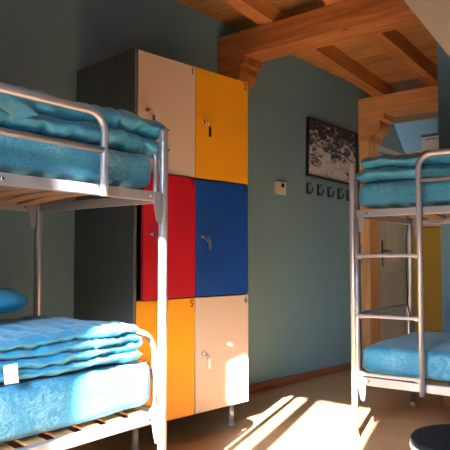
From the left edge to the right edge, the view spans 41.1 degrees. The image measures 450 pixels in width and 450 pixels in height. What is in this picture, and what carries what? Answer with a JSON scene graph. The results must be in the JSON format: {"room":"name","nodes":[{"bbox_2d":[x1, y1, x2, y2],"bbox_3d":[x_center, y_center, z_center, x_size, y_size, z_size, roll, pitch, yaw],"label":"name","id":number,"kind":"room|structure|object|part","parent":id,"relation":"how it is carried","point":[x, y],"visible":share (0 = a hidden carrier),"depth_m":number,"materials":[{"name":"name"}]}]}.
{"room":"hostel dormitory room","nodes":[
{"label":"hostel dormitory room","id":0,"kind":"room"},
{"bbox_2d":[0,0,366,384],"bbox_3d":[-0.928,-0.311,3.542,6.438,3.023,0.100,3,-5,-45],"label":"wall","id":1,"kind":"structure","parent":0,"point":[299,303],"depth_m":4.64,"materials":[{"name":"teal paint"}]},
{"bbox_2d":[4,360,360,447],"bbox_3d":[-0.848,1.167,3.457,0.015,0.062,5.950,-3,-5,45],"label":"baseboard","id":2,"kind":"structure","parent":1,"relation":"attached to","point":[259,386],"depth_m":4.75,"materials":[{"name":"brown wood"}]},
{"bbox_2d":[275,181,285,194],"bbox_3d":[0.447,-0.300,4.827,0.118,0.106,0.028,3,-5,-45],"label":"thermostat","id":3,"kind":"object","parent":1,"relation":"attached to","point":[280,186],"visible":1,"depth_m":4.81,"materials":[{"name":"beige plastic"}]},
{"bbox_2d":[306,182,313,193],"bbox_3d":[0.720,-0.314,5.074,0.026,0.106,0.070,3,-5,-45],"label":"coat hook","id":4,"kind":"object","parent":1,"relation":"attached to","point":[307,184],"visible":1,"depth_m":5.08,"materials":[{"name":"black metal"}]},
{"bbox_2d":[217,0,421,89],"bbox_3d":[1.977,-1.240,2.934,5.004,0.432,0.210,-3,-4,38],"label":"ceiling beam","id":5,"kind":"structure","parent":1,"relation":"attached to","point":[240,55],"depth_m":3.96,"materials":[{"name":"brown wood"}]},
{"bbox_2d":[221,0,394,95],"bbox_3d":[-0.342,-1.563,3.343,0.110,0.484,6.300,-3,-4,38],"label":"joist","id":6,"kind":"object","parent":5,"relation":"on","point":[262,12],"visible":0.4,"depth_m":4.80,"materials":[{"name":"brown wood"}]},
{"bbox_2d":[321,0,437,86],"bbox_3d":[0.072,-1.581,3.020,0.110,0.484,6.300,-3,-4,38],"label":"joist","id":7,"kind":"object","parent":5,"relation":"on","point":[392,42],"visible":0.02,"depth_m":4.68,"materials":[{"name":"brown wood"}]},
{"bbox_2d":[317,184,323,195],"bbox_3d":[0.827,-0.304,5.181,0.026,0.106,0.070,3,-5,-45],"label":"coat hook","id":8,"kind":"object","parent":1,"relation":"attached to","point":[318,186],"visible":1,"depth_m":5.19,"materials":[{"name":"black metal"}]},
{"bbox_2d":[327,186,334,197],"bbox_3d":[0.935,-0.293,5.289,0.026,0.106,0.070,3,-5,-45],"label":"coat hook","id":9,"kind":"object","parent":1,"relation":"attached to","point":[328,188],"visible":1,"depth_m":5.30,"materials":[{"name":"black metal"}]},
{"bbox_2d":[305,117,357,184],"bbox_3d":[0.966,-0.640,5.364,0.024,0.534,0.784,-3,-5,45],"label":"framed picture","id":10,"kind":"object","parent":1,"relation":"attached to","point":[330,149],"visible":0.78,"depth_m":5.32},
{"bbox_2d":[337,188,343,198],"bbox_3d":[1.044,-0.282,5.398,0.070,0.106,0.026,-3,-5,45],"label":"coat hook","id":11,"kind":"object","parent":1,"relation":"attached to","point":[338,190],"visible":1,"depth_m":5.41,"materials":[{"name":"black metal"}]},
{"bbox_2d":[15,367,449,449],"bbox_3d":[1.024,1.210,2.790,6.900,0.100,7.960,-3,-4,38],"label":"floor","id":12,"kind":"structure","parent":0,"point":[315,413],"depth_m":3.65,"materials":[{"name":"brown wood"}]},
{"bbox_2d":[0,83,167,449],"bbox_3d":[-1.201,0.335,1.964,0.938,1.554,2.024,-3,-4,38],"label":"bunk bed","id":13,"kind":"object","parent":12,"relation":"on","point":[156,414],"visible":0.59,"depth_m":2.44,"materials":[{"name":"silver metal"}]},
{"bbox_3d":[-1.554,-0.128,2.267,0.030,0.040,1.920,-3,-4,38],"label":"rail","id":14,"kind":"part","parent":13,"relation":"part of","materials":[{"name":"silver metal"}]},
{"bbox_3d":[-0.944,0.393,3.018,0.038,1.533,0.038,-3,-4,38],"label":"post","id":15,"kind":"part","parent":13,"relation":"part of","materials":[{"name":"silver metal"}]},
{"bbox_3d":[-0.919,-0.302,1.623,0.029,0.322,1.561,-3,-4,38],"label":"guard rail","id":16,"kind":"part","parent":13,"relation":"part of","materials":[{"name":"silver metal"}]},
{"bbox_2d":[0,360,149,442],"bbox_3d":[-1.208,0.619,1.954,0.829,0.190,1.935,-3,-4,38],"label":"mattress","id":17,"kind":"object","parent":13,"relation":"on","point":[30,406],"visible":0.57,"depth_m":2.14,"materials":[{"name":"blue fabric"}]},
{"bbox_2d":[0,315,142,384],"bbox_3d":[-1.126,0.445,1.918,0.676,0.173,1.832,-3,-4,38],"label":"quilt","id":18,"kind":"object","parent":17,"relation":"on","point":[44,346],"visible":1,"depth_m":2.19,"materials":[{"name":"blue fabric"}]},
{"bbox_2d":[0,288,26,314],"bbox_3d":[-1.151,0.299,2.270,0.471,0.122,0.764,-3,-4,38],"label":"pillow","id":19,"kind":"object","parent":18,"relation":"on","point":[10,300],"visible":1,"depth_m":2.34,"materials":[{"name":"teal fabric"}]},
{"bbox_2d":[0,135,150,198],"bbox_3d":[-1.207,-0.249,2.002,0.829,0.151,1.936,-3,-4,38],"label":"mattress","id":20,"kind":"object","parent":13,"relation":"on","point":[19,156],"visible":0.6,"depth_m":2.18,"materials":[{"name":"teal fabric"}]},
{"bbox_2d":[0,83,171,158],"bbox_3d":[-1.092,-0.405,2.062,0.774,0.184,1.939,-3,-4,38],"label":"quilt","id":21,"kind":"object","parent":20,"relation":"on","point":[127,134],"visible":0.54,"depth_m":2.22,"materials":[{"name":"teal fabric"}]},
{"bbox_3d":[-0.868,-0.158,1.732,0.030,0.040,1.920,-3,-4,38],"label":"rail","id":22,"kind":"part","parent":13,"relation":"part of","materials":[{"name":"silver metal"}]},
{"bbox_3d":[-0.868,0.731,1.681,0.030,0.040,1.920,-3,-4,38],"label":"rail","id":23,"kind":"part","parent":13,"relation":"part of","materials":[{"name":"silver metal"}]},
{"bbox_3d":[-0.601,-0.099,2.778,0.830,0.040,0.026,-3,-4,38],"label":"rail","id":24,"kind":"part","parent":13,"relation":"part of","materials":[{"name":"silver metal"}]},
{"bbox_3d":[-0.601,0.791,2.728,0.830,0.040,0.026,-3,-4,38],"label":"rail","id":25,"kind":"part","parent":13,"relation":"part of","materials":[{"name":"silver metal"}]},
{"bbox_3d":[-0.259,0.363,2.484,0.038,1.533,0.038,-3,-4,38],"label":"post","id":26,"kind":"part","parent":13,"relation":"part of","materials":[{"name":"silver metal"}]},
{"bbox_2d":[74,47,247,449],"bbox_3d":[-0.338,0.148,3.568,0.650,2.109,0.873,-3,-5,45],"label":"tall cabinet","id":27,"kind":"object","parent":12,"relation":"on","point":[205,113],"visible":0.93,"depth_m":3.37,"materials":[{"name":"multicoloured metal"}]},
{"bbox_3d":[-0.467,1.111,3.115,0.056,0.135,0.056,-3,-5,45],"label":"leg","id":28,"kind":"part","parent":27,"relation":"part of","materials":[{"name":"silver metal"}]},
{"bbox_3d":[-0.318,0.723,3.214,0.018,0.643,0.403,-3,-5,45],"label":"locker door","id":29,"kind":"part","parent":27,"relation":"part of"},
{"bbox_3d":[-0.318,-0.597,3.289,0.018,0.638,0.403,-3,-5,45],"label":"locker door","id":30,"kind":"part","parent":27,"relation":"part of","materials":[{"name":"beige metal"}]},
{"bbox_3d":[-0.300,0.061,3.237,0.018,0.665,0.403,-3,-4,38],"label":"locker door","id":31,"kind":"part","parent":27,"relation":"part of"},
{"bbox_3d":[-0.017,0.740,3.515,0.018,0.643,0.434,-3,-5,45],"label":"locker door","id":32,"kind":"part","parent":27,"relation":"part of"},
{"bbox_3d":[-0.017,-0.580,3.590,0.018,0.638,0.434,-3,-5,45],"label":"locker door","id":33,"kind":"part","parent":27,"relation":"part of","materials":[{"name":"metal"}]},
{"bbox_3d":[-0.017,0.079,3.553,0.018,0.665,0.434,-3,-5,45],"label":"locker door","id":34,"kind":"part","parent":27,"relation":"part of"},
{"bbox_3d":[0.035,1.139,3.616,0.056,0.135,0.056,-3,-5,45],"label":"leg","id":35,"kind":"part","parent":27,"relation":"part of","materials":[{"name":"silver metal"}]},
{"bbox_2d":[359,141,380,366],"bbox_3d":[1.370,0.271,5.664,0.095,2.100,0.216,-3,-4,38],"label":"timber post","id":36,"kind":"object","parent":12,"relation":"on","point":[369,237],"visible":0.64,"depth_m":5.59,"materials":[{"name":"brown wood"}]},
{"bbox_2d":[358,85,437,144],"bbox_3d":[3.217,-1.064,4.318,4.764,0.417,0.260,-3,-4,38],"label":"ceiling beam","id":37,"kind":"structure","parent":36,"relation":"on","point":[376,114],"depth_m":5.55,"materials":[{"name":"brown wood"}]},
{"bbox_2d":[349,148,449,439],"bbox_3d":[1.796,0.397,3.170,2.024,1.566,1.008,-2,-4,36],"label":"bunk bed","id":38,"kind":"object","parent":12,"relation":"on","point":[360,379],"visible":0.78,"depth_m":3.31,"materials":[{"name":"silver metal"}]},
{"bbox_3d":[0.727,0.414,3.385,0.038,1.533,0.038,-2,-4,36],"label":"post","id":39,"kind":"part","parent":38,"relation":"part of","materials":[{"name":"silver metal"}]},
{"bbox_3d":[1.005,-0.042,3.790,0.026,0.040,0.900,-2,-4,36],"label":"rail","id":40,"kind":"part","parent":38,"relation":"part of","materials":[{"name":"silver metal"}]},
{"bbox_2d":[359,180,449,215],"bbox_3d":[1.796,-0.179,3.213,1.940,0.149,0.898,-2,-4,36],"label":"mattress","id":41,"kind":"object","parent":38,"relation":"on","point":[400,194],"visible":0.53,"depth_m":3.29,"materials":[{"name":"blue fabric"}]},
{"bbox_2d":[356,149,449,183],"bbox_3d":[1.742,-0.332,3.190,1.912,0.176,0.814,-2,-4,36],"label":"quilt","id":42,"kind":"object","parent":41,"relation":"on","point":[383,167],"visible":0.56,"depth_m":3.29,"materials":[{"name":"teal fabric"}]},
{"bbox_2d":[361,331,449,380],"bbox_3d":[1.795,0.740,3.160,1.937,0.160,0.896,-2,-4,36],"label":"mattress","id":43,"kind":"object","parent":38,"relation":"on","point":[399,355],"visible":0.91,"depth_m":3.27,"materials":[{"name":"blue fabric"}]},
{"bbox_3d":[1.526,0.831,2.775,1.920,0.045,0.030,-2,-4,36],"label":"rail","id":44,"kind":"part","parent":38,"relation":"part of","materials":[{"name":"silver metal"}]},
{"bbox_3d":[1.526,-0.096,2.828,1.920,0.040,0.030,-2,-4,36],"label":"rail","id":45,"kind":"part","parent":38,"relation":"part of","materials":[{"name":"silver metal"}]},
{"bbox_3d":[1.283,0.457,4.142,0.038,1.533,0.038,-2,-4,36],"label":"post","id":46,"kind":"part","parent":38,"relation":"part of","materials":[{"name":"silver metal"}]},
{"bbox_3d":[1.623,0.225,2.698,1.520,1.276,0.029,-2,-4,36],"label":"guard rail","id":47,"kind":"part","parent":38,"relation":"part of","materials":[{"name":"silver metal"}]},
{"bbox_3d":[2.081,-0.053,3.585,1.920,0.040,0.030,-2,-4,36],"label":"rail","id":48,"kind":"part","parent":38,"relation":"part of","materials":[{"name":"silver metal"}]},
{"bbox_2d":[407,149,442,332],"bbox_3d":[2.576,0.281,6.072,1.280,2.125,0.500,-3,-4,38],"label":"storage cabinet","id":49,"kind":"object","parent":12,"relation":"on","point":[431,233],"visible":0.17,"depth_m":6.12,"materials":[{"name":"yellow wood"}]},
{"bbox_3d":[2.093,-0.377,6.182,0.420,0.793,0.019,-3,-4,38],"label":"cabinet door","id":50,"kind":"part","parent":49,"relation":"part of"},
{"bbox_3d":[2.093,0.622,6.126,0.420,1.192,0.019,-3,-4,38],"label":"cabinet door","id":51,"kind":"part","parent":49,"relation":"part of","materials":[{"name":"yellow wood"}]},
{"bbox_2d":[421,133,438,150],"bbox_3d":[2.275,-0.857,6.276,0.352,0.172,0.292,-3,-4,38],"label":"storage box","id":52,"kind":"object","parent":49,"relation":"on","point":[429,141],"visible":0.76,"depth_m":6.21,"materials":[{"name":"beige cardboard"}]},
{"bbox_3d":[2.275,-0.928,6.280,0.352,0.030,0.292,-3,-4,38],"label":"lid","id":53,"kind":"part","parent":52,"relation":"part of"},
{"bbox_2d":[409,424,449,449],"bbox_3d":[0.727,0.857,1.749,0.357,0.466,0.357,-3,-4,38],"label":"stool","id":54,"kind":"object","parent":12,"relation":"on","point":[431,437],"visible":1,"depth_m":1.77,"materials":[{"name":"black plastic"}]},
{"bbox_2d":[175,0,437,123],"bbox_3d":[1.016,-1.668,3.024,7.200,0.563,8.060,-3,-4,38],"label":"ceiling","id":55,"kind":"structure","parent":0,"point":[363,50],"depth_m":4.77,"materials":[{"name":"brown wood"}]},
{"bbox_2d":[404,0,449,56],"bbox_3d":[1.651,-0.280,2.547,2.330,2.753,0.155,-3,-4,38],"label":"sloped ceiling","id":56,"kind":"structure","parent":55,"relation":"attached to","point":[434,15],"depth_m":2.96,"materials":[{"name":"beige paint"}]},
{"bbox_2d":[367,93,404,152],"bbox_3d":[1.690,0.016,6.119,0.100,2.661,0.930,-3,-4,38],"label":"wall","id":57,"kind":"structure","parent":0,"point":[392,141],"depth_m":6.12,"materials":[{"name":"teal paint"}]},
{"bbox_2d":[378,145,407,340],"bbox_3d":[1.716,0.295,6.089,0.159,2.100,0.890,-3,-4,38],"label":"door","id":58,"kind":"structure","parent":57,"relation":"in","point":[392,236],"depth_m":6.04,"materials":[{"name":"white paint"}]},
{"bbox_3d":[1.572,0.275,5.831,0.069,0.250,0.126,-3,-4,38],"label":"handle","id":59,"kind":"part","parent":58,"relation":"part of","materials":[{"name":"metal"}]},
{"bbox_3d":[1.698,0.296,6.103,0.112,2.100,0.890,-3,-4,38],"label":"frame","id":60,"kind":"part","parent":58,"relation":"part of","materials":[{"name":"brown wood"}]},
{"bbox_2d":[394,118,438,152],"bbox_3d":[3.304,0.036,5.941,6.700,2.601,0.100,-3,-4,38],"label":"wall","id":61,"kind":"structure","parent":0,"point":[409,133],"depth_m":6.83,"materials":[{"name":"blue paint"}]},
{"bbox_2d":[437,42,449,407],"bbox_3d":[2.972,-0.196,3.066,3.672,2.738,0.154,-3,-4,38],"label":"wall","id":62,"kind":"structure","parent":0,"point":[443,60],"depth_m":4.14,"materials":[{"name":"blue paint"}]}
]}

